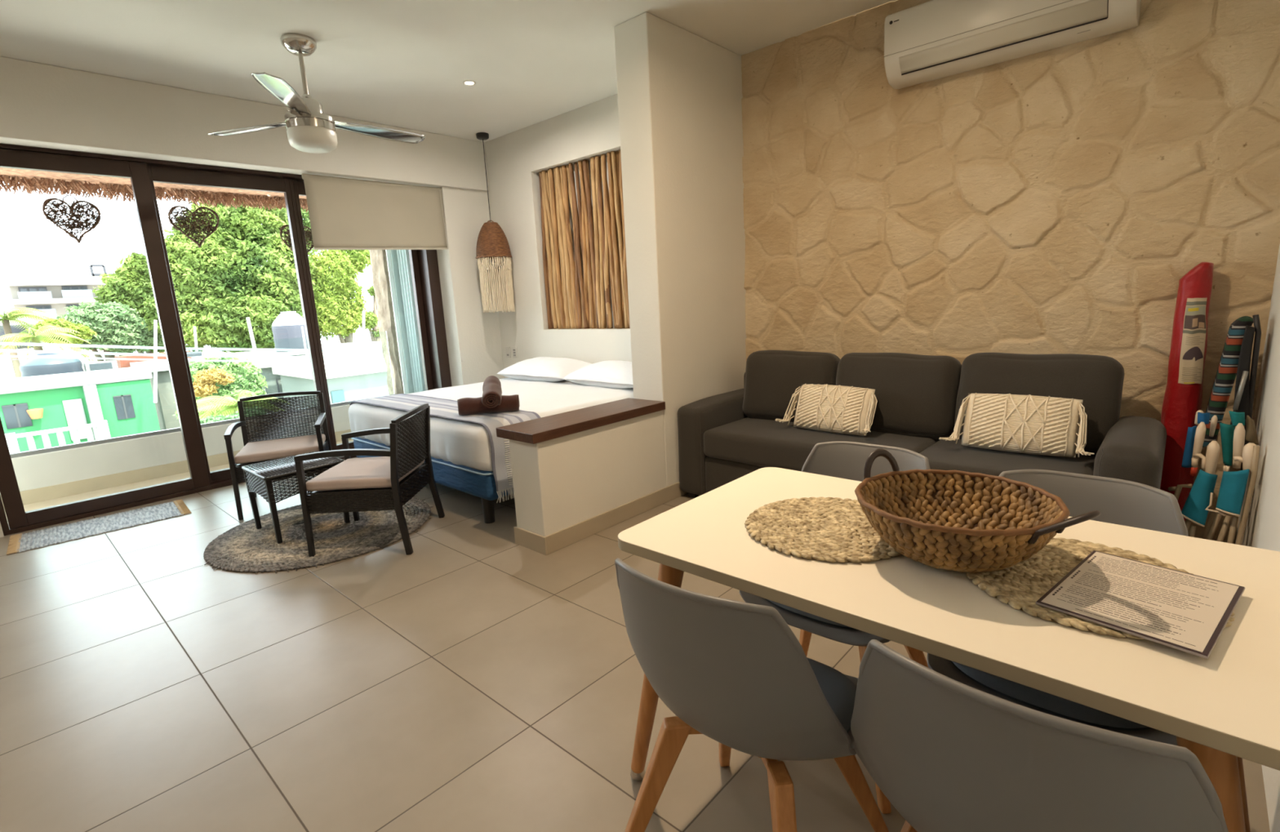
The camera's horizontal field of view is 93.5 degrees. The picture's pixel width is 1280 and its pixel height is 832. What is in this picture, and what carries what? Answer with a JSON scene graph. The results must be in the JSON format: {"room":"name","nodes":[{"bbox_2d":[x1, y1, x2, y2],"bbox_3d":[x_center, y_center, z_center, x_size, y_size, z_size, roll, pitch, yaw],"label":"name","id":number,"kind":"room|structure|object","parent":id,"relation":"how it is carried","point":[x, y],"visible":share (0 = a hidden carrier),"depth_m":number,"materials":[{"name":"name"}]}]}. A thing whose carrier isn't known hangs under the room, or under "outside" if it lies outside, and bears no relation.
{"room":"studio apartment","nodes":[
{"label":"studio apartment","id":0,"kind":"room"},
{"bbox_2d":[0,142,504,537],"bbox_3d":[-3.656,-0.746,4.080,0.458,2.834,6.060,7,15,42],"label":"wall","id":1,"kind":"structure","parent":0,"point":[473,335],"depth_m":5.88,"materials":[{"name":"white paint"}]},
{"bbox_2d":[4,439,353,521],"bbox_3d":[-3.960,0.651,4.731,0.720,0.115,5.300,7,15,42],"label":"balcony floor","id":2,"kind":"structure","parent":1,"relation":"attached to","point":[57,501],"depth_m":4.79,"materials":[{"name":"tile"}]},
{"bbox_2d":[0,404,354,506],"bbox_3d":[-4.277,0.438,4.972,0.130,0.472,5.300,7,15,42],"label":"parapet","id":3,"kind":"object","parent":2,"relation":"on","point":[42,477],"visible":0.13,"depth_m":4.90,"materials":[{"name":"paint"}]},
{"bbox_2d":[1,333,396,457],"bbox_3d":[-4.310,-0.146,4.861,0.040,0.720,5.300,7,15,42],"label":"glass railing","id":4,"kind":"object","parent":3,"relation":"on","point":[237,420],"visible":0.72,"depth_m":4.97,"materials":[{"name":"glass"}]},
{"bbox_2d":[0,142,452,535],"bbox_3d":[-3.105,-0.709,4.848,0.220,2.410,3.250,7,15,42],"label":"sliding door frame","id":5,"kind":"structure","parent":1,"relation":"in","point":[142,173],"depth_m":4.45,"materials":[{"name":"brown metal"}]},
{"bbox_2d":[386,249,425,394],"bbox_3d":[-2.300,-1.044,6.241,0.560,2.650,0.440,7,15,42],"label":"curtain","id":6,"kind":"object","parent":5,"relation":"attached to","point":[397,260],"visible":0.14,"depth_m":6.12,"materials":[{"name":"blue"}]},
{"bbox_2d":[0,56,488,191],"bbox_3d":[-3.573,-1.898,3.722,0.162,0.446,6.060,7,15,42],"label":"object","id":7,"kind":"structure","parent":1,"relation":"attached to","point":[42,104],"depth_m":4.12,"materials":[{"name":"white paint"}]},
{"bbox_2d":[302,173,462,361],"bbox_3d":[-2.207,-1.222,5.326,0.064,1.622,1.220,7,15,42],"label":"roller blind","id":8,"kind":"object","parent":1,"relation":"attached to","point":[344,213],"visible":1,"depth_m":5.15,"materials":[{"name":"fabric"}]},
{"bbox_2d":[368,249,404,394],"bbox_3d":[-2.535,-0.708,6.798,0.313,3.600,0.654,7,15,42],"label":"stone pier","id":9,"kind":"object","parent":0,"point":[380,277],"visible":0.11,"depth_m":6.49,"materials":[{"name":"stone"}]},
{"bbox_2d":[0,167,308,212],"bbox_3d":[-4.164,-1.845,4.512,0.913,0.315,5.732,7,15,42],"label":"eave","id":10,"kind":"object","parent":9,"relation":"attached to","point":[31,180],"visible":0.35,"depth_m":4.83},
{"bbox_2d":[42,179,101,243],"bbox_3d":[-4.338,-1.570,4.602,0.023,0.484,0.345,5,13,34],"label":"heart","id":11,"kind":"object","parent":10,"relation":"hanging from","point":[73,211],"visible":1,"depth_m":4.61,"materials":[{"name":"wicker"}]},
{"bbox_2d":[167,194,218,248],"bbox_3d":[-3.825,-1.698,5.157,0.367,0.499,0.023,-13,15,-40],"label":"heart","id":12,"kind":"object","parent":10,"relation":"hanging from","point":[195,228],"visible":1,"depth_m":5.16,"materials":[{"name":"wicker"}]},
{"bbox_2d":[280,224,313,252],"bbox_3d":[-3.276,-1.787,5.755,0.023,0.609,0.352,4,13,30],"label":"heart","id":13,"kind":"object","parent":10,"relation":"hanging from","point":[308,237],"visible":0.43,"depth_m":5.70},
{"bbox_2d":[0,0,897,142],"bbox_3d":[-1.824,-2.008,2.274,7.100,0.150,6.350,7,15,42],"label":"ceiling","id":14,"kind":"structure","parent":0,"point":[405,64],"depth_m":3.54,"materials":[{"name":"paint"}]},
{"bbox_2d":[207,32,425,153],"bbox_3d":[-1.862,-1.888,3.623,1.288,0.601,1.186,7,15,42],"label":"ceiling fan","id":15,"kind":"object","parent":14,"relation":"hanging from","point":[308,129],"visible":1,"depth_m":3.46,"materials":[{"name":"silver metal"}]},
{"bbox_2d":[462,80,475,85],"bbox_3d":[-1.203,-2.347,4.244,0.092,0.005,0.092,7,15,42],"label":"recessed light","id":16,"kind":"object","parent":14,"relation":"in","point":[469,82],"visible":1,"depth_m":4.24,"materials":[{"name":"white plastic"}]},
{"bbox_2d":[475,132,515,312],"bbox_3d":[-1.407,-1.797,5.686,0.336,1.620,0.335,-5,11,-9],"label":"pendant lamp","id":17,"kind":"object","parent":14,"relation":"hanging from","point":[492,243],"visible":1,"depth_m":5.66,"materials":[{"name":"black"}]},
{"bbox_2d":[484,93,631,377],"bbox_3d":[-0.569,-1.181,5.489,3.080,2.834,0.260,7,15,42],"label":"wall","id":18,"kind":"structure","parent":0,"point":[515,160],"depth_m":5.55,"materials":[{"name":"white paint"}]},
{"bbox_2d":[505,346,511,357],"bbox_3d":[-1.349,-0.652,6.153,0.072,0.112,0.012,7,15,42],"label":"wall outlet","id":19,"kind":"object","parent":18,"relation":"attached to","point":[507,348],"visible":1,"depth_m":6.14,"materials":[{"name":"white plastic"}]},
{"bbox_2d":[511,346,517,358],"bbox_3d":[-1.264,-0.641,6.076,0.072,0.112,0.012,7,15,42],"label":"wall outlet","id":20,"kind":"object","parent":18,"relation":"attached to","point":[514,348],"visible":1,"depth_m":6.07,"materials":[{"name":"white plastic"}]},
{"bbox_2d":[538,150,630,328],"bbox_3d":[-0.376,-1.462,5.167,1.403,1.412,0.091,7,15,41],"label":"panel","id":21,"kind":"object","parent":18,"relation":"attached to","point":[576,301],"visible":0.75,"depth_m":5.23,"materials":[{"name":"wood"}]},
{"bbox_2d":[508,12,746,536],"bbox_3d":[0.050,-0.864,3.716,0.254,2.834,2.104,7,15,42],"label":"wall","id":22,"kind":"structure","parent":0,"point":[680,95],"depth_m":3.68,"materials":[{"name":"white paint"}]},
{"bbox_2d":[496,397,665,444],"bbox_3d":[-0.303,0.011,3.463,0.314,0.050,1.030,7,15,42],"label":"wood ledge","id":23,"kind":"object","parent":22,"relation":"on","point":[534,431],"visible":1,"depth_m":3.32,"materials":[{"name":"brown wood"}]},
{"bbox_2d":[513,481,688,555],"bbox_3d":[0.052,0.496,3.899,0.266,0.098,1.916,7,15,42],"label":"baseboard","id":24,"kind":"structure","parent":22,"relation":"attached to","point":[547,544],"depth_m":3.37,"materials":[{"name":"tile"}]},
{"bbox_2d":[0,457,1270,831],"bbox_3d":[-1.326,0.946,2.534,6.160,0.120,6.350,7,15,42],"label":"floor","id":25,"kind":"structure","parent":0,"point":[475,678],"depth_m":2.10,"materials":[{"name":"tile"}]},
{"bbox_2d":[6,499,191,555],"bbox_3d":[-3.528,0.713,3.965,0.888,0.014,0.450,-13,15,-42],"label":"door mat","id":26,"kind":"object","parent":25,"relation":"on","point":[18,543],"visible":1,"depth_m":3.92,"materials":[{"name":"beige"}]},
{"bbox_2d":[223,391,331,519],"bbox_3d":[-2.486,0.239,4.204,0.580,0.743,0.568,-8,12,-22],"label":"armchair","id":27,"kind":"object","parent":25,"relation":"on","point":[254,451],"visible":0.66,"depth_m":4.30,"materials":[{"name":"black"}]},
{"bbox_2d":[234,433,325,464],"bbox_3d":[-2.476,0.221,4.173,0.501,0.068,0.476,-8,12,-22],"label":"seat cushion","id":28,"kind":"object","parent":27,"relation":"on","point":[254,451],"depth_m":4.05,"materials":[{"name":"fabric"}]},
{"bbox_2d":[203,497,433,573],"bbox_3d":[-1.939,0.677,3.716,1.228,0.014,1.253,7,15,42],"label":"round rug","id":29,"kind":"object","parent":25,"relation":"on","point":[244,547],"visible":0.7,"depth_m":3.50,"materials":[{"name":"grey carpet"}]},
{"bbox_2d":[241,450,350,543],"bbox_3d":[-2.092,0.481,3.684,0.442,0.402,0.442,7,15,42],"label":"side table","id":30,"kind":"object","parent":29,"relation":"on","point":[259,477],"visible":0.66,"depth_m":3.51,"materials":[{"name":"black"}]},
{"bbox_2d":[293,403,444,556],"bbox_3d":[-1.518,0.340,3.440,0.568,0.743,0.580,-3,11,0],"label":"armchair","id":31,"kind":"object","parent":29,"relation":"on","point":[354,485],"visible":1,"depth_m":3.22,"materials":[{"name":"black"}]},
{"bbox_2d":[306,456,424,491],"bbox_3d":[-1.547,0.319,3.436,0.476,0.068,0.501,-3,11,0],"label":"seat cushion","id":32,"kind":"object","parent":31,"relation":"on","point":[365,473],"depth_m":3.26,"materials":[{"name":"fabric"}]},
{"bbox_2d":[348,377,633,523],"bbox_3d":[-0.988,0.117,4.750,1.919,0.617,1.806,7,15,42],"label":"bed","id":33,"kind":"object","parent":25,"relation":"on","point":[460,451],"visible":0.38,"depth_m":4.02,"materials":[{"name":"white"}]},
{"bbox_2d":[349,393,541,502],"bbox_3d":[-1.413,0.158,4.236,1.908,0.470,0.421,7,15,42],"label":"throw","id":34,"kind":"object","parent":33,"relation":"on","point":[439,407],"visible":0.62,"depth_m":3.68,"materials":[{"name":"grey fabric"}]},
{"bbox_2d":[457,394,519,414],"bbox_3d":[-0.953,-0.071,3.796,0.376,0.111,0.117,-5,11,-8],"label":"rolled towel","id":35,"kind":"object","parent":34,"relation":"on","point":[465,406],"visible":0.81,"depth_m":3.75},
{"bbox_2d":[482,376,502,408],"bbox_3d":[-0.914,-0.149,3.724,0.114,0.160,0.372,-5,11,-12],"label":"rolled towel","id":36,"kind":"object","parent":35,"relation":"on","point":[491,389],"visible":1,"depth_m":3.58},
{"bbox_2d":[496,356,591,382],"bbox_3d":[-0.863,-0.422,5.448,0.900,0.200,0.416,7,15,40],"label":"bed pillow","id":37,"kind":"object","parent":33,"relation":"on","point":[548,369],"visible":0.86,"depth_m":5.28,"materials":[{"name":"white fabric"}]},
{"bbox_2d":[561,360,633,389],"bbox_3d":[-0.195,-0.333,4.851,0.881,0.209,0.415,8,15,44],"label":"bed pillow","id":38,"kind":"object","parent":33,"relation":"on","point":[607,374],"visible":0.72,"depth_m":4.73,"materials":[{"name":"white fabric"}]},
{"bbox_2d":[614,557,888,831],"bbox_3d":[0.235,0.638,1.280,0.488,0.810,0.511,6,15,40],"label":"dining chair","id":39,"kind":"object","parent":25,"relation":"on","point":[734,673],"visible":0.96,"depth_m":1.06,"materials":[{"name":"grey"}]},
{"bbox_2d":[739,440,930,813],"bbox_3d":[0.579,0.527,1.754,0.488,0.810,0.511,7,15,41],"label":"dining chair","id":40,"kind":"object","parent":25,"relation":"on","point":[846,460],"visible":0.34,"depth_m":1.79,"materials":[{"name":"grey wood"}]},
{"bbox_2d":[676,350,1167,497],"bbox_3d":[1.355,0.116,3.343,2.350,0.927,0.844,7,15,42],"label":"sofa","id":41,"kind":"object","parent":25,"relation":"on","point":[722,438],"visible":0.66,"depth_m":3.22,"materials":[{"name":"fabric"}]},
{"bbox_2d":[742,350,840,422],"bbox_3d":[0.968,-0.180,3.855,0.630,0.468,0.292,7,15,42],"label":"cushion","id":42,"kind":"object","parent":41,"relation":"on","point":[772,377],"depth_m":3.77,"materials":[{"name":"fabric"}]},
{"bbox_2d":[702,416,939,471],"bbox_3d":[1.018,0.177,3.512,1.218,0.193,0.571,7,15,42],"label":"seat cushion","id":43,"kind":"object","parent":41,"relation":"on","point":[751,442],"depth_m":3.44,"materials":[{"name":"fabric"}]},
{"bbox_2d":[775,383,877,435],"bbox_3d":[1.073,-0.040,3.414,0.240,0.262,0.580,-14,15,-43],"label":"cushion","id":44,"kind":"object","parent":41,"relation":"on","point":[839,409],"visible":1,"depth_m":3.37,"materials":[{"name":"beige fabric"}]},
{"bbox_2d":[835,352,960,439],"bbox_3d":[1.449,-0.122,3.428,0.664,0.472,0.288,7,15,42],"label":"cushion","id":45,"kind":"object","parent":41,"relation":"on","point":[917,394],"depth_m":3.26,"materials":[{"name":"fabric"}]},
{"bbox_2d":[919,436,1096,475],"bbox_3d":[1.727,0.271,2.862,0.708,0.193,0.593,7,15,42],"label":"seat cushion","id":46,"kind":"object","parent":41,"relation":"on","point":[943,455],"depth_m":2.75,"materials":[{"name":"fabric"}]},
{"bbox_2d":[938,392,1094,457],"bbox_3d":[1.748,0.038,2.792,0.609,0.264,0.237,7,15,41],"label":"cushion","id":47,"kind":"object","parent":41,"relation":"on","point":[1028,424],"visible":1,"depth_m":2.76,"materials":[{"name":"beige fabric"}]},
{"bbox_2d":[953,352,1124,455],"bbox_3d":[1.949,-0.066,2.975,0.692,0.488,0.302,7,15,42],"label":"cushion","id":48,"kind":"object","parent":41,"relation":"on","point":[1098,381],"depth_m":2.82,"materials":[{"name":"fabric"}]},
{"bbox_2d":[617,466,1279,831],"bbox_3d":[0.597,0.637,1.347,1.274,0.750,0.700,7,15,42],"label":"dining table","id":49,"kind":"object","parent":25,"relation":"on","point":[1224,708],"visible":0.67,"depth_m":0.99,"materials":[{"name":"laminate"}]},
{"bbox_2d":[744,496,901,562],"bbox_3d":[0.436,0.251,1.378,0.385,0.010,0.385,-3,11,0],"label":"placemat","id":50,"kind":"object","parent":49,"relation":"on","point":[828,529],"visible":0.84,"depth_m":1.35,"materials":[{"name":"brown"}]},
{"bbox_2d":[854,448,1101,573],"bbox_3d":[0.617,0.189,1.183,0.369,0.178,0.368,1,12,17],"label":"woven basket","id":51,"kind":"object","parent":49,"relation":"on","point":[959,521],"visible":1,"depth_m":1.20,"materials":[{"name":"wicker"}]},
{"bbox_2d":[964,537,1235,639],"bbox_3d":[0.793,0.292,1.076,0.385,0.010,0.387,-13,15,-43],"label":"placemat","id":52,"kind":"object","parent":49,"relation":"on","point":[1020,585],"visible":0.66,"depth_m":1.09,"materials":[{"name":"brown"}]},
{"bbox_2d":[1035,550,1244,658],"bbox_3d":[0.829,0.297,0.996,0.290,0.005,0.210,-11,14,-37],"label":"printed sheet","id":53,"kind":"object","parent":52,"relation":"on","point":[1187,612],"visible":1,"depth_m":0.98,"materials":[{"name":"grey"}]},
{"bbox_2d":[850,639,1228,831],"bbox_3d":[0.609,0.682,0.958,0.488,0.810,0.511,7,15,43],"label":"dining chair","id":54,"kind":"object","parent":25,"relation":"on","point":[948,754],"visible":1,"depth_m":0.73,"materials":[{"name":"grey plastic"}]},
{"bbox_2d":[900,469,1188,831],"bbox_3d":[0.944,0.583,1.375,0.488,0.810,0.511,7,15,42],"label":"dining chair","id":55,"kind":"object","parent":25,"relation":"on","point":[1119,501],"visible":0.27,"depth_m":1.36,"materials":[{"name":"grey plastic"}]},
{"bbox_2d":[1160,261,1213,521],"bbox_3d":[2.501,-0.035,2.776,0.134,1.314,0.134,-4,11,-6],"label":"bag","id":56,"kind":"object","parent":25,"relation":"on","point":[1184,380],"visible":0.76,"depth_m":2.71,"materials":[{"name":"red fabric"}]},
{"bbox_2d":[1182,346,1202,361],"bbox_3d":[2.463,-0.275,2.681,0.071,0.064,0.006,2,12,23],"label":"picture","id":57,"kind":"object","parent":56,"relation":"attached to","point":[1188,353],"depth_m":2.68,"materials":[{"name":"grey"}]},
{"bbox_2d":[1191,318,1198,327],"bbox_3d":[2.450,-0.411,2.659,0.024,0.039,0.002,3,12,26],"label":"photo","id":58,"kind":"object","parent":56,"relation":"on","point":[1194,322],"depth_m":2.66,"materials":[{"name":"beige"}]},
{"bbox_2d":[1184,315,1206,329],"bbox_3d":[2.456,-0.415,2.662,0.071,0.066,0.021,7,15,42],"label":"photo","id":59,"kind":"object","parent":56,"relation":"on","point":[1191,322],"depth_m":2.66,"materials":[{"name":"grey"}]},
{"bbox_2d":[1186,305,1206,315],"bbox_3d":[2.454,-0.463,2.654,0.068,0.050,0.018,7,15,42],"label":"label","id":60,"kind":"object","parent":56,"relation":"on","point":[1190,309],"depth_m":2.65,"materials":[{"name":"beige"}]},
{"bbox_2d":[1168,409,1220,537],"bbox_3d":[2.263,0.286,2.478,0.145,0.604,0.311,7,15,42],"label":"beach chair","id":61,"kind":"object","parent":25,"relation":"on","point":[1197,500],"visible":0.93,"depth_m":2.38,"materials":[{"name":"teal fabric"}]},
{"bbox_2d":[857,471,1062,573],"bbox_3d":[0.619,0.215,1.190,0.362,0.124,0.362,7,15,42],"label":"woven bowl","id":62,"kind":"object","parent":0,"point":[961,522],"depth_m":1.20,"materials":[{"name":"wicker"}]},
{"bbox_2d":[741,0,1279,543],"bbox_3d":[1.766,-0.901,3.454,2.631,2.834,0.172,7,15,42],"label":"wall","id":63,"kind":"structure","parent":0,"point":[1060,200],"depth_m":3.11,"materials":[{"name":"stone"}]},
{"bbox_2d":[883,0,1141,88],"bbox_3d":[1.770,-1.937,2.953,1.060,0.338,0.224,7,15,42],"label":"air conditioner","id":64,"kind":"object","parent":63,"relation":"attached to","point":[931,40],"visible":1,"depth_m":2.95,"materials":[{"name":"beige plastic"}]},
{"bbox_2d":[1235,244,1279,831],"bbox_3d":[0.778,-0.225,0.276,0.255,2.834,6.320,7,15,42],"label":"wall","id":65,"kind":"structure","parent":0,"point":[1262,531],"depth_m":2.17,"materials":[{"name":"white paint"}]},
{"bbox_2d":[1200,410,1260,545],"bbox_3d":[2.295,0.283,2.339,0.134,0.576,0.295,7,15,42],"label":"beach chair","id":66,"kind":"object","parent":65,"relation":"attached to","point":[1233,484],"visible":0.96,"depth_m":2.27,"materials":[{"name":"teal fabric"}]},
{"bbox_2d":[1202,314,1261,470],"bbox_3d":[2.486,-0.093,2.537,0.158,0.668,0.218,7,15,42],"label":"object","id":67,"kind":"object","parent":65,"relation":"attached to","point":[1235,359],"visible":0.92,"depth_m":2.46,"materials":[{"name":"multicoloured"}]},
{"label":"outside","id":68,"kind":"structure","parent":0,"visible":0},
{"bbox_2d":[31,317,97,344],"bbox_3d":[-31.030,-4.503,32.425,1.956,1.584,2.607,7,15,42],"label":"shrub","id":69,"kind":"object","parent":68,"point":[86,331],"visible":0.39,"depth_m":32.23,"materials":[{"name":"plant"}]},
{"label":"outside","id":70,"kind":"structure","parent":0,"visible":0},
{"bbox_2d":[200,407,262,423],"bbox_3d":[-11.716,0.300,17.017,1.978,0.880,2.686,7,15,42],"label":"shrub","id":71,"kind":"object","parent":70,"point":[209,419],"visible":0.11,"depth_m":16.89,"materials":[{"name":"green plant"}]},
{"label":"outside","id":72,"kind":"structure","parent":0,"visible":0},
{"bbox_2d":[0,375,15,378],"bbox_3d":[-49.435,-6.364,99.689,193.000,0.400,240.000,7,15,42],"label":"ground","id":73,"kind":"structure","parent":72,"point":[6,376],"depth_m":134.01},
{"bbox_2d":[0,307,49,377],"bbox_3d":[-34.512,-0.223,33.799,4.198,11.467,4.230,7,15,42],"label":"palm tree","id":74,"kind":"object","parent":73,"relation":"on","point":[11,315],"visible":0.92,"depth_m":33.10,"materials":[{"name":"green plant"}]},
{"bbox_2d":[0,324,94,360],"bbox_3d":[-30.198,0.604,31.137,4.208,10.440,4.169,7,15,42],"label":"palm tree","id":75,"kind":"object","parent":73,"relation":"on","point":[19,337],"visible":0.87,"depth_m":30.09,"materials":[{"name":"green plant"}]},
{"bbox_2d":[2,264,119,371],"bbox_3d":[-66.323,-9.164,72.639,15.400,17.206,12.549,7,15,42],"label":"apartment building","id":76,"kind":"structure","parent":73,"relation":"on","point":[50,295],"depth_m":65.25,"materials":[{"name":"white"}]},
{"bbox_2d":[0,365,159,453],"bbox_3d":[-25.164,2.397,25.902,6.900,8.424,7.269,7,15,42],"label":"house","id":77,"kind":"structure","parent":73,"relation":"on","point":[54,410],"depth_m":24.75,"materials":[{"name":"paint"}]},
{"bbox_2d":[26,408,43,418],"bbox_3d":[-24.017,-0.083,23.932,0.480,0.360,0.468,7,15,42],"label":"wall planter","id":78,"kind":"object","parent":77,"relation":"on","point":[32,413],"depth_m":23.85,"materials":[{"name":"yellow ceramic"}]},
{"bbox_2d":[19,352,84,377],"bbox_3d":[-25.182,-2.037,25.791,1.957,1.350,1.957,7,15,42],"label":"water tank","id":79,"kind":"object","parent":77,"relation":"on","point":[32,366],"visible":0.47,"depth_m":25.13,"materials":[{"name":"grey"}]},
{"bbox_2d":[83,360,118,371],"bbox_3d":[-24.271,-2.062,27.157,0.530,0.780,1.100,7,15,42],"label":"condenser unit","id":80,"kind":"object","parent":77,"relation":"on","point":[103,365],"visible":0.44,"depth_m":26.92,"materials":[{"name":"grey"}]},
{"bbox_2d":[88,362,112,370],"bbox_3d":[-24.102,-2.034,26.973,0.030,0.660,0.750,7,15,42],"label":"grille","id":81,"kind":"object","parent":80,"relation":"attached to","point":[92,366],"depth_m":26.90,"materials":[{"name":"grey"}]},
{"bbox_2d":[54,301,164,361],"bbox_3d":[-30.746,-0.976,36.161,3.431,11.707,5.244,7,15,42],"label":"broadleaf tree","id":82,"kind":"object","parent":73,"relation":"on","point":[114,324],"visible":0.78,"depth_m":34.67,"materials":[{"name":"green plant"}]},
{"bbox_2d":[81,251,164,353],"bbox_3d":[-32.146,-3.026,38.889,5.639,14.814,3.530,-12,14,-39],"label":"broadleaf tree","id":83,"kind":"object","parent":73,"relation":"on","point":[129,284],"visible":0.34,"depth_m":37.42,"materials":[{"name":"green plant"}]},
{"bbox_2d":[114,351,191,368],"bbox_3d":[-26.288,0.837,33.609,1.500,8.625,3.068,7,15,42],"label":"brick building","id":84,"kind":"structure","parent":73,"relation":"on","point":[121,363],"depth_m":31.68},
{"bbox_2d":[129,358,195,430],"bbox_3d":[-24.419,1.225,31.986,3.100,8.302,2.400,7,15,42],"label":"house","id":85,"kind":"structure","parent":73,"relation":"on","point":[166,406],"depth_m":30.45,"materials":[{"name":"grey"}]},
{"bbox_2d":[196,398,237,418],"bbox_3d":[-14.309,3.187,21.275,2.242,7.587,2.351,-1,11,11],"label":"palm tree","id":86,"kind":"object","parent":73,"relation":"on","point":[198,405],"visible":0.12,"depth_m":20.40,"materials":[{"name":"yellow plant"}]},
{"bbox_2d":[172,353,267,419],"bbox_3d":[-15.696,2.136,23.313,2.748,9.047,2.571,-5,11,-11],"label":"tree","id":87,"kind":"object","parent":73,"relation":"on","point":[245,376],"visible":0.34,"depth_m":22.65,"materials":[{"name":"green plant"}]},
{"bbox_2d":[192,365,235,397],"bbox_3d":[-15.148,-1.197,21.205,1.427,1.058,1.537,7,15,42],"label":"vine","id":88,"kind":"object","parent":87,"relation":"on","point":[207,386],"visible":0.94,"depth_m":20.98,"materials":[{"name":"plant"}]},
{"bbox_2d":[140,198,331,352],"bbox_3d":[-24.506,-5.556,39.420,8.376,18.801,10.939,0,11,13],"label":"broadleaf tree","id":89,"kind":"object","parent":73,"relation":"on","point":[236,274],"visible":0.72,"depth_m":35.95,"materials":[{"name":"green plant"}]},
{"bbox_2d":[195,389,286,418],"bbox_3d":[-12.438,3.205,19.580,2.944,8.016,2.804,-6,11,-13],"label":"palm tree","id":90,"kind":"object","parent":73,"relation":"on","point":[228,406],"visible":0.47,"depth_m":18.63,"materials":[{"name":"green plant"}]},
{"bbox_2d":[198,341,382,403],"bbox_3d":[-16.300,0.734,31.872,9.000,8.493,8.590,7,15,42],"label":"house","id":91,"kind":"structure","parent":73,"relation":"on","point":[273,380],"depth_m":27.71,"materials":[{"name":"grey"}]},
{"bbox_2d":[245,317,257,355],"bbox_3d":[-17.782,-2.759,27.926,0.171,3.600,0.322,7,15,42],"label":"pole","id":92,"kind":"object","parent":91,"relation":"on","point":[250,328],"visible":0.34,"depth_m":27.65,"materials":[{"name":"grey"}]},
{"bbox_2d":[271,311,308,352],"bbox_3d":[-15.696,-3.814,27.096,1.483,1.750,1.483,7,15,42],"label":"water tank","id":93,"kind":"object","parent":91,"relation":"on","point":[287,325],"visible":0.72,"depth_m":26.54,"materials":[{"name":"grey"}]},
{"bbox_2d":[222,337,381,353],"bbox_3d":[-24.616,-2.247,50.404,8.080,8.029,14.649,7,15,42],"label":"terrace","id":94,"kind":"object","parent":73,"relation":"on","point":[357,339],"visible":0.04,"depth_m":48.64,"materials":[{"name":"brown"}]},
{"bbox_2d":[271,355,389,409],"bbox_3d":[-11.226,1.569,27.041,4.900,8.209,6.861,7,15,42],"label":"house","id":95,"kind":"structure","parent":73,"relation":"on","point":[346,381],"depth_m":23.76,"materials":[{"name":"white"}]},
{"bbox_2d":[301,326,309,365],"bbox_3d":[-13.782,-2.452,24.908,0.095,2.489,0.100,7,15,42],"label":"pole","id":96,"kind":"object","parent":95,"relation":"on","point":[302,327],"visible":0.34,"depth_m":24.77,"materials":[{"name":"grey"}]},
{"bbox_2d":[309,249,371,343],"bbox_3d":[-20.196,-4.639,42.154,3.091,15.518,5.849,0,11,14],"label":"broadleaf tree","id":97,"kind":"object","parent":73,"relation":"on","point":[337,288],"visible":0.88,"depth_m":40.24,"materials":[{"name":"green plant"}]},
{"bbox_2d":[356,284,381,342],"bbox_3d":[-19.254,-3.370,44.152,2.236,12.165,1.361,-10,13,-33],"label":"broadleaf tree","id":98,"kind":"object","parent":73,"relation":"on","point":[371,317],"visible":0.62,"depth_m":43.41,"materials":[{"name":"green plant"}]},
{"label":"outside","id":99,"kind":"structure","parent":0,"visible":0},
{"bbox_2d":[0,342,382,351],"bbox_3d":[-7.442,-1.254,11.083,0.044,0.829,6.672,7,15,42],"label":"overhead cable","id":100,"kind":"object","parent":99,"point":[1,343],"visible":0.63,"depth_m":10.23,"materials":[{"name":"grey plastic"}]},
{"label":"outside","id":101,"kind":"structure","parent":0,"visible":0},
{"bbox_2d":[0,349,384,359],"bbox_3d":[-7.449,-1.125,11.094,0.040,0.883,6.669,7,15,42],"label":"overhead cable","id":102,"kind":"object","parent":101,"point":[1,350],"visible":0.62,"depth_m":10.18,"materials":[{"name":"grey plastic"}]},
{"bbox_2d":[186,351,202,356],"bbox_3d":[-7.873,-1.096,10.625,0.090,0.086,0.220,7,15,42],"label":"box","id":103,"kind":"object","parent":102,"relation":"hanging from","point":[193,353],"visible":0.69,"depth_m":10.60,"materials":[{"name":"grey"}]},
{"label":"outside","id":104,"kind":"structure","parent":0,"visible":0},
{"bbox_2d":[0,355,385,362],"bbox_3d":[-7.453,-1.042,11.100,0.028,0.876,6.671,7,15,42],"label":"overhead cable","id":105,"kind":"object","parent":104,"point":[6,356],"visible":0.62,"depth_m":10.25,"materials":[{"name":"grey plastic"}]},
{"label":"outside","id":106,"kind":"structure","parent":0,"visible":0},
{"bbox_2d":[153,320,157,402],"bbox_3d":[-20.287,-2.277,25.198,0.133,3.429,0.684,7,15,42],"label":"pole","id":107,"kind":"object","parent":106,"point":[155,322],"visible":1,"depth_m":25.17,"materials":[{"name":"grey"}]},
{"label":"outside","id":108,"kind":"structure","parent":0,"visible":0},
{"bbox_2d":[193,326,199,359],"bbox_3d":[-19.311,-2.684,26.230,0.114,2.412,0.319,7,15,42],"label":"pole","id":109,"kind":"object","parent":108,"point":[194,327],"visible":0.34,"depth_m":26.12,"materials":[{"name":"grey"}]},
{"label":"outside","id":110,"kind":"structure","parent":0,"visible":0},
{"bbox_2d":[361,311,364,341],"bbox_3d":[-18.972,-5.332,41.284,0.228,3.683,0.720,7,15,42],"label":"pole","id":111,"kind":"object","parent":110,"point":[362,312],"visible":0.66,"depth_m":41.14,"materials":[{"name":"grey"}]},
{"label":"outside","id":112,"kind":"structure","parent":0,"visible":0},
{"bbox_2d":[0,312,44,349],"bbox_3d":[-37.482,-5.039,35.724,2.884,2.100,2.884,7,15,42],"label":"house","id":113,"kind":"structure","parent":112,"point":[15,330],"depth_m":35.16,"materials":[{"name":"grey"}]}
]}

